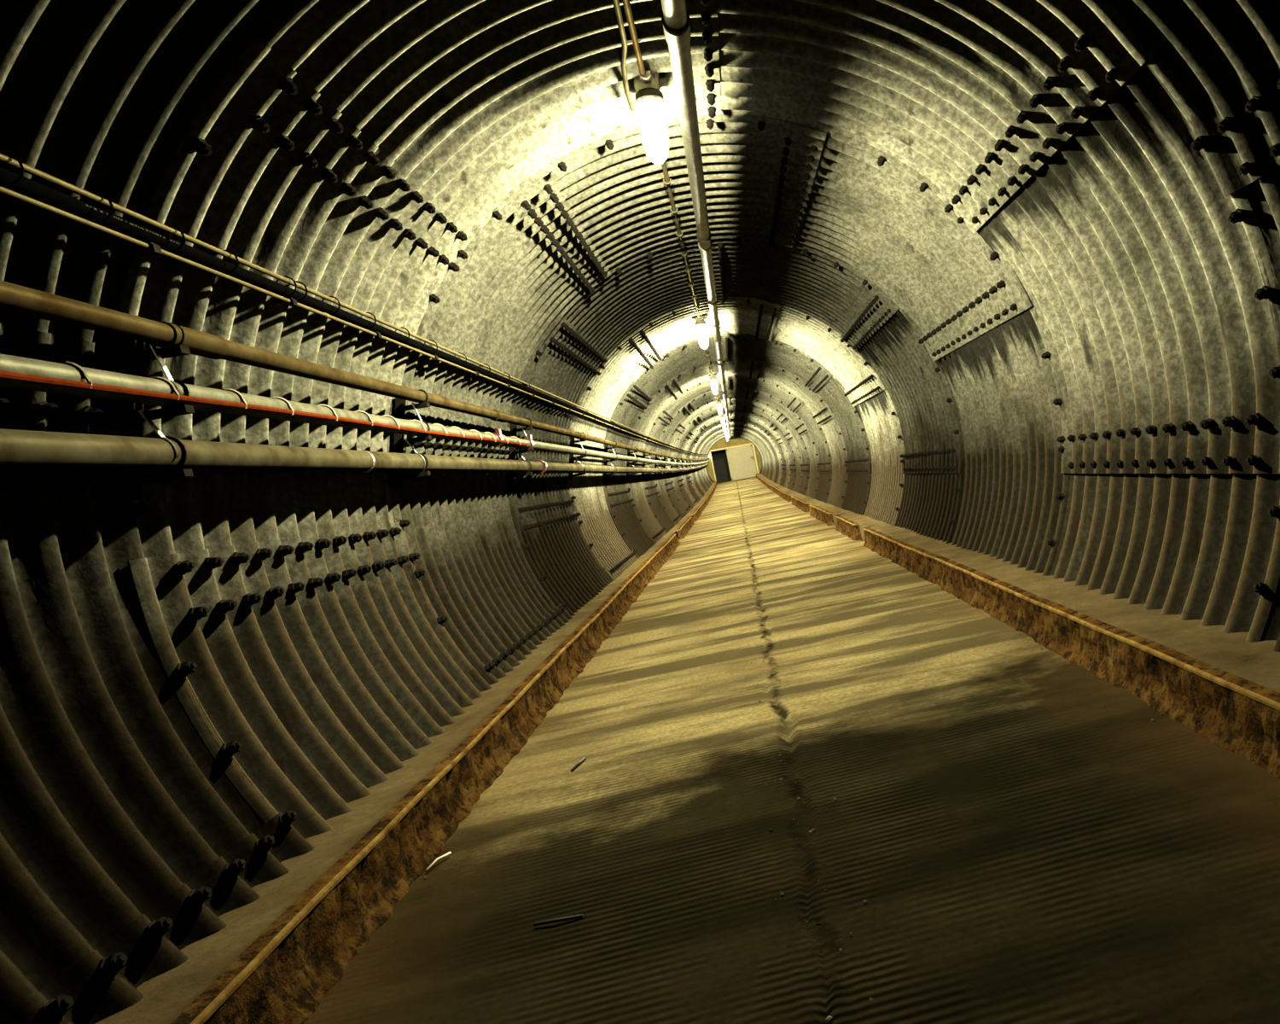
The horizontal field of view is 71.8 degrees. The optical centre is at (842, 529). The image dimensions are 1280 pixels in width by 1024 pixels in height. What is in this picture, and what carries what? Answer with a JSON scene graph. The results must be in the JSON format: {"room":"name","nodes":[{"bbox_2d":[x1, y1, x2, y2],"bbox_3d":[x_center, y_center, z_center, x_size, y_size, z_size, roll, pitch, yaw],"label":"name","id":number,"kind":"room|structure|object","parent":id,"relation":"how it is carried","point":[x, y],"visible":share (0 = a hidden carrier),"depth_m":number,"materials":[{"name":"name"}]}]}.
{"room":"underground utility tunnel","nodes":[
{"label":"underground utility tunnel","id":0,"kind":"room"},
{"bbox_2d":[0,0,717,1023],"bbox_3d":[-4.852,-2.227,27.771,1.163,3.394,59.610,-11,5,-6],"label":"wall","id":1,"kind":"structure","parent":0,"point":[202,672],"depth_m":2.74,"materials":[{"name":"metal"}]},
{"bbox_2d":[118,322,194,500],"bbox_3d":[-2.001,-0.343,2.465,0.270,0.484,0.060,-11,5,-6],"label":"bracket","id":2,"kind":"object","parent":1,"relation":"attached to","point":[134,355],"visible":0.79,"depth_m":2.46,"materials":[{"name":"metal"}]},
{"bbox_2d":[0,186,704,455],"bbox_3d":[-5.268,-2.798,28.190,0.018,0.652,58.500,-11,5,-6],"label":"conduit","id":3,"kind":"object","parent":1,"relation":"attached to","point":[4,191],"visible":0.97,"depth_m":2.66,"materials":[{"name":"grey metal"}]},
{"bbox_2d":[0,166,708,454],"bbox_3d":[-5.293,-2.816,28.186,0.076,0.707,58.501,-11,5,-6],"label":"cable","id":4,"kind":"object","parent":1,"relation":"attached to","point":[26,187],"visible":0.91,"depth_m":2.71,"materials":[{"name":"metal"}]},
{"bbox_2d":[0,152,709,453],"bbox_3d":[-5.269,-2.842,28.187,0.078,0.698,58.500,-11,5,-6],"label":"conduit","id":5,"kind":"object","parent":1,"relation":"attached to","point":[17,164],"visible":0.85,"depth_m":2.68,"materials":[{"name":"grey metal"}]},
{"bbox_2d":[95,481,718,1023],"bbox_3d":[-4.747,-0.872,27.625,0.383,0.884,60.000,-11,5,-6],"label":"curb","id":6,"kind":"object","parent":1,"relation":"attached to","point":[276,956],"depth_m":2.59,"materials":[{"name":"concrete"}]},
{"bbox_2d":[391,389,431,488],"bbox_3d":[-2.249,-0.472,4.426,0.270,0.484,0.060,-11,5,-6],"label":"bracket","id":7,"kind":"object","parent":1,"relation":"attached to","point":[399,440],"visible":0.71,"depth_m":4.42,"materials":[{"name":"metal"}]},
{"bbox_2d":[507,418,534,482],"bbox_3d":[-2.536,-0.621,6.689,0.270,0.484,0.060,-11,5,-6],"label":"bracket","id":8,"kind":"object","parent":1,"relation":"attached to","point":[514,429],"visible":0.83,"depth_m":6.68,"materials":[{"name":"metal"}]},
{"bbox_2d":[0,280,709,460],"bbox_3d":[-5.264,-2.561,28.207,0.075,0.704,58.501,-11,5,-6],"label":"pipe","id":9,"kind":"object","parent":8,"relation":"attached to","point":[14,298],"visible":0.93,"depth_m":2.62,"materials":[{"name":"metal"}]},
{"bbox_2d":[0,353,709,465],"bbox_3d":[-5.264,-2.392,28.218,0.094,0.718,58.501,-11,5,-6],"label":"pipe","id":10,"kind":"object","parent":8,"relation":"attached to","point":[8,363],"visible":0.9,"depth_m":2.68,"materials":[{"name":"metal"}]},
{"bbox_2d":[0,360,528,446],"bbox_3d":[-2.005,-0.430,2.950,0.095,0.078,7.200,-11,5,-6],"label":"cable","id":11,"kind":"object","parent":10,"relation":"attached to","point":[89,385],"visible":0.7,"depth_m":2.55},
{"bbox_2d":[568,432,587,480],"bbox_3d":[-2.841,-0.779,9.103,0.270,0.484,0.060,-11,5,-6],"label":"bracket","id":12,"kind":"object","parent":1,"relation":"attached to","point":[573,441],"visible":0.78,"depth_m":9.09,"materials":[{"name":"metal"}]},
{"bbox_2d":[603,441,617,479],"bbox_3d":[-3.147,-0.938,11.517,0.270,0.484,0.060,-11,5,-6],"label":"bracket","id":13,"kind":"object","parent":1,"relation":"attached to","point":[607,447],"visible":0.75,"depth_m":11.51,"materials":[{"name":"metal"}]},
{"bbox_2d":[626,446,638,477],"bbox_3d":[-3.453,-1.098,13.931,0.270,0.484,0.060,-11,5,-6],"label":"bracket","id":14,"kind":"object","parent":1,"relation":"attached to","point":[628,450],"visible":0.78,"depth_m":13.92,"materials":[{"name":"metal"}]},
{"bbox_2d":[641,450,651,477],"bbox_3d":[-3.759,-1.262,16.345,0.270,0.484,0.060,-11,5,-6],"label":"bracket","id":15,"kind":"object","parent":1,"relation":"attached to","point":[644,455],"visible":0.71,"depth_m":16.34,"materials":[{"name":"metal"}]},
{"bbox_2d":[653,453,663,476],"bbox_3d":[-4.066,-1.429,18.758,0.270,0.484,0.060,-11,5,-6],"label":"bracket","id":16,"kind":"object","parent":1,"relation":"attached to","point":[656,456],"visible":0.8,"depth_m":18.75,"materials":[{"name":"metal"}]},
{"bbox_2d":[663,455,670,475],"bbox_3d":[-4.374,-1.600,21.171,0.270,0.484,0.060,-11,5,-6],"label":"bracket","id":17,"kind":"object","parent":1,"relation":"attached to","point":[665,458],"visible":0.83,"depth_m":21.16,"materials":[{"name":"metal"}]},
{"bbox_2d":[670,458,677,474],"bbox_3d":[-4.682,-1.774,23.583,0.270,0.484,0.060,-11,5,-6],"label":"bracket","id":18,"kind":"object","parent":1,"relation":"attached to","point":[672,458],"visible":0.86,"depth_m":23.57,"materials":[{"name":"metal"}]},
{"bbox_2d":[675,458,682,473],"bbox_3d":[-4.991,-1.952,25.996,0.270,0.484,0.060,-11,5,-6],"label":"bracket","id":19,"kind":"object","parent":1,"relation":"attached to","point":[677,460],"visible":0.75,"depth_m":25.99,"materials":[{"name":"metal"}]},
{"bbox_3d":[-1.753,-0.214,0.503,0.270,0.484,0.060,-11,5,-6],"label":"bracket","id":20,"kind":"object","parent":1,"relation":"attached to","visible":0},
{"bbox_2d":[0,428,709,474],"bbox_3d":[-5.287,-2.215,28.227,0.126,0.745,58.501,-11,5,-6],"label":"pipe","id":21,"kind":"object","parent":20,"relation":"attached to","point":[20,450],"visible":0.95,"depth_m":2.67,"materials":[{"name":"grey metal"}]},
{"bbox_2d":[270,0,1151,448],"bbox_3d":[-3.718,-3.639,27.821,2.939,1.482,59.610,-11,5,-6],"label":"ceiling","id":22,"kind":"structure","parent":0,"point":[470,99],"depth_m":3.94,"materials":[{"name":"metal"}]},
{"bbox_2d":[612,0,645,111],"bbox_3d":[-0.715,-1.920,2.083,0.124,0.131,3.954,-11,5,-6],"label":"conduit","id":23,"kind":"object","parent":22,"relation":"attached to","point":[632,36],"visible":1,"depth_m":3.56,"materials":[{"name":"metal"}]},
{"bbox_2d":[634,69,669,166],"bbox_3d":[-0.892,-1.962,4.001,0.166,0.492,0.199,-15,7,-43],"label":"pendant lamp","id":24,"kind":"object","parent":22,"relation":"hanging from","point":[648,95],"visible":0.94,"depth_m":3.96,"materials":[{"name":"metal"}]},
{"bbox_2d":[648,108,699,316],"bbox_3d":[-1.301,-2.268,6.984,0.051,0.059,5.850,-11,5,-6],"label":"conduit","id":25,"kind":"object","parent":22,"relation":"attached to","point":[658,141],"visible":0.94,"depth_m":5.63,"materials":[{"name":"grey metal"}]},
{"bbox_2d":[661,0,730,439],"bbox_3d":[-3.913,-3.900,28.694,0.107,0.731,57.701,-11,5,-6],"label":"pipe","id":26,"kind":"object","parent":22,"relation":"hanging from","point":[675,17],"visible":1,"depth_m":4.22,"materials":[{"name":"metal"}]},
{"bbox_2d":[694,314,709,349],"bbox_3d":[-1.651,-2.355,9.990,0.155,0.490,0.210,-9,5,-7],"label":"pendant lamp","id":27,"kind":"object","parent":22,"relation":"hanging from","point":[700,321],"visible":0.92,"depth_m":9.94,"materials":[{"name":"metal"}]},
{"bbox_2d":[699,325,712,375],"bbox_3d":[-2.054,-2.661,12.924,0.051,0.064,5.751,-11,5,-6],"label":"conduit","id":28,"kind":"object","parent":22,"relation":"attached to","point":[701,327],"visible":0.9,"depth_m":12.36,"materials":[{"name":"grey metal"}]},
{"bbox_2d":[709,373,718,395],"bbox_3d":[-2.397,-2.747,15.880,0.155,0.490,0.210,-9,5,-7],"label":"pendant lamp","id":29,"kind":"object","parent":22,"relation":"hanging from","point":[712,377],"visible":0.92,"depth_m":15.83,"materials":[{"name":"metal"}]},
{"bbox_2d":[712,380,719,400],"bbox_3d":[-2.805,-3.066,18.838,0.051,0.082,5.801,-11,5,-6],"label":"conduit","id":30,"kind":"object","parent":22,"relation":"attached to","point":[713,383],"visible":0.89,"depth_m":18.73,"materials":[{"name":"grey metal"}]},
{"bbox_2d":[715,399,722,415],"bbox_3d":[-3.153,-3.163,21.818,0.155,0.490,0.210,-9,5,-7],"label":"pendant lamp","id":31,"kind":"object","parent":22,"relation":"hanging from","point":[718,402],"visible":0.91,"depth_m":21.77,"materials":[{"name":"metal"}]},
{"bbox_2d":[706,436,761,481],"bbox_3d":[-7.393,-4.769,57.469,4.000,3.500,0.160,-11,5,-6],"label":"wall","id":32,"kind":"structure","parent":0,"point":[735,440],"depth_m":57.30,"materials":[{"name":"paint"}]},
{"bbox_2d":[709,442,759,481],"bbox_3d":[-7.271,-4.447,57.352,3.020,2.285,0.204,-11,5,-6],"label":"door","id":33,"kind":"structure","parent":32,"relation":"in","point":[741,462],"depth_m":57.38,"materials":[{"name":"beige paint"}]},
{"bbox_2d":[710,445,757,482],"bbox_3d":[-7.747,-4.753,60.602,4.100,2.850,6.050,-11,5,-6],"label":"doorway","id":34,"kind":"structure","parent":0,"point":[722,473],"depth_m":63.39,"materials":[{"name":"grey metal"}]},
{"bbox_2d":[303,477,1279,1023],"bbox_3d":[-3.344,-1.057,27.801,2.710,0.670,60.020,-11,5,-6],"label":"floor","id":35,"kind":"structure","parent":0,"point":[1021,839],"depth_m":2.46,"materials":[{"name":"concrete"}]},
{"bbox_2d":[425,851,451,872],"bbox_3d":[-1.343,1.097,2.828,0.014,0.015,0.118,-9,5,14],"label":"straw","id":36,"kind":"object","parent":35,"relation":"on","point":[429,867],"visible":1,"depth_m":2.82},
{"bbox_2d":[533,913,582,925],"bbox_3d":[-0.760,1.042,2.275,0.132,0.017,0.019,-11,5,-2],"label":"stick","id":37,"kind":"object","parent":35,"relation":"on","point":[580,916],"visible":1,"depth_m":2.27,"materials":[{"name":"brown wood"}]},
{"bbox_2d":[570,756,586,771],"bbox_3d":[-1.115,0.988,3.600,0.012,0.016,0.144,-10,5,6],"label":"twig","id":38,"kind":"object","parent":35,"relation":"on","point":[575,766],"visible":1,"depth_m":3.58,"materials":[{"name":"brown wood"}]},
{"bbox_2d":[331,540,1279,1023],"bbox_3d":[-0.708,0.574,7.490,2.620,0.012,11.944,-11,5,-6],"label":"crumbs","id":39,"kind":"object","parent":35,"relation":"on","point":[829,1017],"visible":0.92,"depth_m":2.56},
{"bbox_2d":[741,0,1279,651],"bbox_3d":[-2.423,-2.739,28.044,1.364,3.472,59.609,-11,5,-6],"label":"wall","id":40,"kind":"structure","parent":0,"point":[1081,385],"depth_m":4.07,"materials":[{"name":"metal"}]},
{"bbox_2d":[755,472,1279,779],"bbox_3d":[-1.916,-1.419,27.948,0.454,0.881,60.000,-11,5,-6],"label":"curb","id":41,"kind":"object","parent":40,"relation":"attached to","point":[1224,687],"depth_m":3.47,"materials":[{"name":"concrete"}]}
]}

